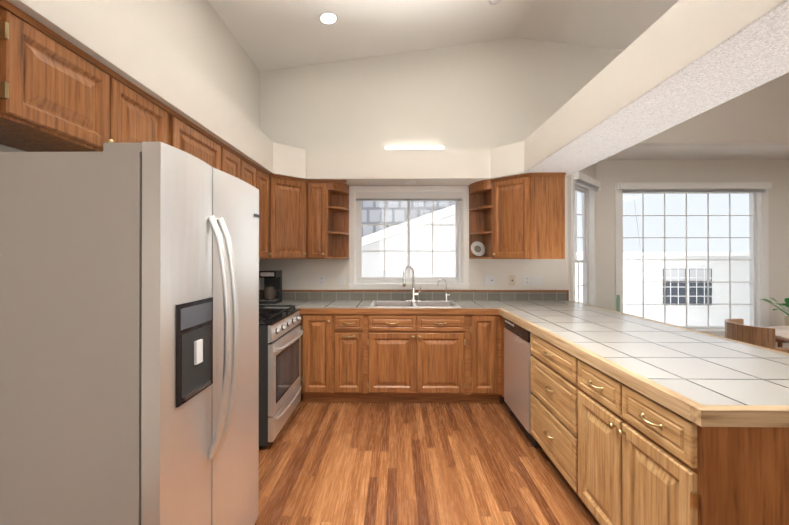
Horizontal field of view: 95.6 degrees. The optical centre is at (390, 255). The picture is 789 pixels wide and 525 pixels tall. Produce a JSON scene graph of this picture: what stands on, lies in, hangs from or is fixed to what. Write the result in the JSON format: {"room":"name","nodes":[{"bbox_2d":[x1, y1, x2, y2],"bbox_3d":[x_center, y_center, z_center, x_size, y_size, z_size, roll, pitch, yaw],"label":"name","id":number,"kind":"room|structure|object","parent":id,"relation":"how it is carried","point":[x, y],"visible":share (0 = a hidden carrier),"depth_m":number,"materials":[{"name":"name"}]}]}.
{"room":"kitchen","nodes":[
{"label":"kitchen","id":0,"kind":"room"},
{"bbox_2d":[7,0,572,185],"bbox_3d":[0.086,-0.950,0.394,3.230,0.300,7.230,0,0,1],"label":"soffit","id":1,"kind":"structure","parent":0,"point":[123,39],"depth_m":2.41,"materials":[{"name":"white paint"}]},
{"bbox_2d":[386,146,442,148],"bbox_3d":[0.260,-1.149,3.970,0.720,0.124,0.066,0,0,1],"label":"light","id":2,"kind":"object","parent":1,"relation":"on","point":[414,147],"visible":0.29,"depth_m":3.96,"materials":[{"name":"white"}]},
{"bbox_2d":[524,0,788,172],"bbox_3d":[1.456,-0.950,0.070,0.480,0.304,6.620,0,0,1],"label":"ceiling beam","id":3,"kind":"structure","parent":1,"relation":"attached to","point":[679,62],"depth_m":1.72,"materials":[{"name":"white paint"}]},
{"bbox_2d":[0,0,788,347],"bbox_3d":[2.515,-0.624,0.709,8.320,4.050,8.170,0,0,1],"label":"wall","id":4,"kind":"structure","parent":0,"point":[490,94],"depth_m":4.01,"materials":[{"name":"white paint"}]},
{"bbox_2d":[0,0,115,151],"bbox_3d":[-1.350,-0.614,1.292,0.326,0.366,0.450,0,0,1],"label":"upper cabinet","id":5,"kind":"object","parent":4,"relation":"attached to","point":[55,96],"depth_m":1.27,"materials":[{"name":"brown wood"}]},
{"bbox_2d":[116,73,175,147],"bbox_3d":[-1.344,-0.613,1.714,0.326,0.366,0.395,0,0,1],"label":"upper cabinet","id":6,"kind":"object","parent":4,"relation":"attached to","point":[140,117],"depth_m":1.69,"materials":[{"name":"brown wood"}]},
{"bbox_2d":[176,112,223,171],"bbox_3d":[-1.338,-0.383,2.193,0.326,0.821,0.565,0,0,1],"label":"upper cabinet","id":7,"kind":"object","parent":4,"relation":"attached to","point":[191,139],"depth_m":2.19,"materials":[{"name":"brown wood"}]},
{"bbox_2d":[224,144,243,180],"bbox_3d":[-1.332,-0.381,2.631,0.326,0.821,0.310,0,0,1],"label":"upper cabinet","id":8,"kind":"object","parent":4,"relation":"attached to","point":[233,161],"depth_m":2.66,"materials":[{"name":"brown wood"}]},
{"bbox_2d":[244,157,259,258],"bbox_3d":[-1.327,-0.380,2.941,0.326,0.821,0.310,0,0,1],"label":"upper cabinet","id":9,"kind":"object","parent":4,"relation":"attached to","point":[251,171],"depth_m":3.03,"materials":[{"name":"brown wood"}]},
{"bbox_2d":[260,168,271,258],"bbox_3d":[-1.323,-0.379,3.256,0.326,0.821,0.320,0,0,1],"label":"upper cabinet","id":10,"kind":"object","parent":4,"relation":"attached to","point":[265,177],"depth_m":3.33,"materials":[{"name":"brown wood"}]},
{"bbox_2d":[272,174,307,258],"bbox_3d":[-1.177,-0.377,3.717,0.606,0.821,0.606,0,0,1],"label":"upper cabinet","id":11,"kind":"object","parent":4,"relation":"attached to","point":[289,194],"depth_m":3.55,"materials":[{"name":"brown wood"}]},
{"bbox_2d":[318,275,324,284],"bbox_3d":[-0.780,0.274,4.011,0.070,0.116,0.009,0,0,1],"label":"outlet","id":12,"kind":"object","parent":4,"relation":"attached to","point":[321,278],"depth_m":4.01,"materials":[{"name":"white plastic"}]},
{"bbox_2d":[308,180,335,258],"bbox_3d":[-0.764,-0.377,3.851,0.215,0.821,0.326,0,0,1],"label":"upper cabinet","id":13,"kind":"object","parent":4,"relation":"attached to","point":[321,193],"depth_m":3.70,"materials":[{"name":"brown wood"}]},
{"bbox_2d":[338,275,344,284],"bbox_3d":[-0.555,0.274,4.005,0.070,0.116,0.014,0,0,1],"label":"outlet","id":14,"kind":"object","parent":4,"relation":"attached to","point":[341,278],"depth_m":4.01,"materials":[{"name":"white plastic"}]},
{"bbox_2d":[348,186,469,288],"bbox_3d":[0.201,-0.203,4.049,1.350,1.155,0.150,0,0,1],"label":"window","id":15,"kind":"structure","parent":4,"relation":"in","point":[458,195],"depth_m":4.01,"materials":[{"name":"white paint"}]},
{"bbox_2d":[484,275,494,285],"bbox_3d":[1.100,0.274,3.983,0.116,0.116,0.014,0,0,1],"label":"outlet","id":16,"kind":"object","parent":4,"relation":"attached to","point":[489,280],"depth_m":3.98,"materials":[{"name":"white plastic"}]},
{"bbox_2d":[509,275,514,285],"bbox_3d":[1.350,0.274,3.982,0.070,0.116,0.009,0,0,1],"label":"outlet","id":17,"kind":"object","parent":4,"relation":"attached to","point":[511,277],"depth_m":3.98,"materials":[{"name":"white plastic"}]},
{"bbox_2d":[484,172,565,258],"bbox_3d":[1.341,-0.377,3.682,0.610,0.821,0.606,0,0,1],"label":"upper cabinet","id":18,"kind":"object","parent":4,"relation":"attached to","point":[524,214],"depth_m":3.40,"materials":[{"name":"brown wood"}]},
{"bbox_2d":[471,241,484,255],"bbox_3d":[0.952,-0.077,3.911,0.166,0.163,0.060,0,0,1],"label":"decorative plate","id":19,"kind":"object","parent":18,"relation":"on","point":[477,248],"visible":1,"depth_m":3.92,"materials":[{"name":"white ceramic"}]},
{"bbox_2d":[524,275,529,285],"bbox_3d":[1.515,0.274,3.980,0.070,0.116,0.009,0,0,1],"label":"outlet","id":20,"kind":"object","parent":4,"relation":"attached to","point":[526,277],"depth_m":3.98,"materials":[{"name":"white plastic"}]},
{"bbox_2d":[571,171,600,305],"bbox_3d":[2.324,0.070,4.354,0.850,2.030,0.195,0,0,-44],"label":"bay window","id":21,"kind":"structure","parent":4,"relation":"in","point":[586,186],"depth_m":4.57,"materials":[{"name":"white paint"}]},
{"bbox_2d":[615,182,771,336],"bbox_3d":[3.905,0.054,4.675,1.980,2.015,0.195,0,0,1],"label":"bay window","id":22,"kind":"structure","parent":4,"relation":"in","point":[758,233],"depth_m":4.66,"materials":[{"name":"white paint"}]},
{"bbox_2d":[256,394,597,524],"bbox_3d":[2.516,1.431,0.751,8.480,0.060,8.430,0,0,1],"label":"floor","id":23,"kind":"structure","parent":0,"point":[348,463],"depth_m":2.34,"materials":[{"name":"brown wood"}]},
{"bbox_2d":[0,142,259,524],"bbox_3d":[-1.058,0.529,1.481,0.904,1.750,0.785,0,0,1],"label":"refrigerator","id":24,"kind":"object","parent":23,"relation":"on","point":[129,333],"visible":1,"depth_m":1.09,"materials":[{"name":"grey metal"}]},
{"bbox_2d":[259,305,302,447],"bbox_3d":[-1.136,0.934,2.971,0.707,0.951,0.769,0,0,1],"label":"gas range","id":25,"kind":"object","parent":23,"relation":"on","point":[280,332],"visible":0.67,"depth_m":2.73,"materials":[{"name":"grey metal"}]},
{"bbox_2d":[300,312,335,401],"bbox_3d":[-0.693,0.975,3.685,0.302,0.874,0.646,0,0,1],"label":"base cabinet","id":26,"kind":"object","parent":23,"relation":"on","point":[318,338],"depth_m":3.36,"materials":[{"name":"brown wood"}]},
{"bbox_2d":[336,312,367,401],"bbox_3d":[-0.387,0.975,3.681,0.309,0.874,0.646,0,0,1],"label":"base cabinet","id":27,"kind":"object","parent":23,"relation":"on","point":[351,327],"depth_m":3.36,"materials":[{"name":"brown wood"}]},
{"bbox_2d":[368,304,415,402],"bbox_3d":[0.004,0.975,3.675,0.474,0.874,0.646,0,0,1],"label":"base cabinet","id":28,"kind":"object","parent":23,"relation":"on","point":[391,335],"depth_m":3.35,"materials":[{"name":"brown wood"}]},
{"bbox_2d":[416,312,467,402],"bbox_3d":[0.482,0.975,3.669,0.482,0.874,0.646,0,0,1],"label":"base cabinet","id":29,"kind":"object","parent":23,"relation":"on","point":[441,337],"depth_m":3.35,"materials":[{"name":"brown wood"}]},
{"bbox_2d":[259,300,495,311],"bbox_3d":[-0.214,0.518,3.676,2.533,0.039,0.655,0,0,1],"label":"countertop","id":30,"kind":"structure","parent":29,"relation":"on","point":[304,305],"depth_m":3.43,"materials":[{"name":"white tile"}]},
{"bbox_2d":[259,270,281,303],"bbox_3d":[-1.260,0.327,3.786,0.196,0.340,0.212,0,0,1],"label":"coffee maker","id":31,"kind":"object","parent":30,"relation":"on","point":[272,292],"visible":1,"depth_m":3.71,"materials":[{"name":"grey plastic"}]},
{"bbox_2d":[372,300,411,307],"bbox_3d":[0.028,0.593,3.657,0.380,0.191,0.403,0,0,1],"label":"sink","id":32,"kind":"object","parent":30,"relation":"in","point":[379,303],"depth_m":3.85,"materials":[{"name":"silver metal"}]},
{"bbox_2d":[402,265,423,303],"bbox_3d":[0.244,0.298,3.873,0.260,0.387,0.273,0,0,1],"label":"faucet","id":33,"kind":"object","parent":30,"relation":"on","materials":[{"name":"silver metal"}]},
{"bbox_2d":[416,300,455,307],"bbox_3d":[0.444,0.593,3.651,0.380,0.191,0.403,0,0,1],"label":"sink","id":34,"kind":"object","parent":30,"relation":"in","point":[427,303],"depth_m":3.85,"materials":[{"name":"silver metal"}]},
{"bbox_2d":[436,280,451,299],"bbox_3d":[0.572,0.371,3.887,0.137,0.240,0.040,0,0,1],"label":"faucet","id":35,"kind":"object","parent":30,"relation":"on","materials":[{"name":"silver metal"}]},
{"bbox_2d":[468,312,503,402],"bbox_3d":[0.882,0.975,3.663,0.318,0.874,0.646,0,0,1],"label":"base cabinet","id":36,"kind":"object","parent":23,"relation":"on","point":[485,329],"depth_m":3.34,"materials":[{"name":"brown wood"}]},
{"bbox_2d":[504,318,537,447],"bbox_3d":[1.299,0.981,2.900,0.593,0.858,0.592,0,0,1],"label":"dishwasher","id":37,"kind":"object","parent":23,"relation":"on","point":[517,391],"visible":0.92,"depth_m":2.83,"materials":[{"name":"grey metal"}]},
{"bbox_2d":[528,328,571,489],"bbox_3d":[1.309,0.970,2.258,0.615,0.874,0.677,0,0,1],"label":"base cabinet","id":38,"kind":"object","parent":23,"relation":"on","point":[550,362],"depth_m":2.22,"materials":[{"name":"brown wood"}]},
{"bbox_2d":[572,352,615,524],"bbox_3d":[1.302,0.968,1.729,0.615,0.874,0.380,0,0,1],"label":"base cabinet","id":39,"kind":"object","parent":23,"relation":"on","point":[593,387],"depth_m":1.75,"materials":[{"name":"brown wood"}]},
{"bbox_2d":[616,295,619,311],"bbox_3d":[2.863,0.950,4.183,0.380,0.930,0.380,0,0,33],"label":"chair","id":40,"kind":"object","parent":23,"relation":"on","point":[618,303],"visible":0.21,"depth_m":4.13,"materials":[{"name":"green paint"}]},
{"bbox_2d":[616,376,788,524],"bbox_3d":[1.297,0.966,1.345,0.615,0.874,0.388,0,0,1],"label":"base cabinet","id":41,"kind":"object","parent":23,"relation":"on","point":[636,420],"depth_m":1.18,"materials":[{"name":"brown wood"}]},
{"bbox_2d":[488,300,788,427],"bbox_3d":[1.503,0.519,2.549,1.015,0.052,2.861,0,0,1],"label":"countertop","id":42,"kind":"structure","parent":41,"relation":"on","point":[723,383],"depth_m":1.67,"materials":[{"name":"white tile"}]},
{"bbox_2d":[725,319,788,352],"bbox_3d":[3.206,0.995,3.041,0.540,0.830,0.530,0,0,23],"label":"chair","id":43,"kind":"object","parent":23,"relation":"on","point":[737,329],"visible":0.19,"depth_m":2.95,"materials":[{"name":"brown wood"}]},
{"bbox_2d":[768,326,788,341],"bbox_3d":[3.784,1.034,2.780,1.220,0.750,1.220,0,0,1],"label":"round dining table","id":44,"kind":"object","parent":23,"relation":"on","point":[782,333],"visible":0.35,"depth_m":3.06,"materials":[{"name":"brown wood"}]},
{"bbox_3d":[4.665,1.124,4.105,0.455,0.571,0.476,0,0,1],"label":"glass","id":45,"kind":"object","parent":23,"relation":"on","visible":0},
{"bbox_2d":[760,298,788,325],"bbox_3d":[4.689,0.645,4.147,0.512,0.383,0.539,0,0,1],"label":"plant","id":46,"kind":"object","parent":45,"relation":"on","point":[786,318],"visible":0.96,"depth_m":4.16,"materials":[{"name":"green plant"}]},
{"bbox_2d":[208,0,678,70],"bbox_3d":[2.511,-2.290,0.366,8.280,1.021,7.430,0,0,1],"label":"ceiling","id":47,"kind":"structure","parent":0,"point":[273,34],"depth_m":3.54,"materials":[{"name":"white paint"}]},
{"bbox_2d":[318,11,337,24],"bbox_3d":[-0.579,-2.193,3.303,0.181,0.031,0.182,0,0,-8],"label":"recessed light","id":48,"kind":"object","parent":47,"relation":"in","point":[328,18],"depth_m":3.30,"materials":[{"name":"white plastic"}]},
{"bbox_2d":[488,0,500,4],"bbox_3d":[0.972,-2.382,3.332,0.138,0.044,0.138,0,0,-8],"label":"recessed light","id":49,"kind":"object","parent":47,"relation":"in","point":[492,2],"depth_m":3.34,"materials":[{"name":"white plastic"}]},
{"label":"outside","id":50,"kind":"structure","parent":0,"visible":0},
{"bbox_2d":[362,201,749,325],"bbox_3d":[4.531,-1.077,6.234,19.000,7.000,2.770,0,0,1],"label":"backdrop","id":51,"kind":"structure","parent":50,"point":[630,284],"depth_m":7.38,"materials":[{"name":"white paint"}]}
]}

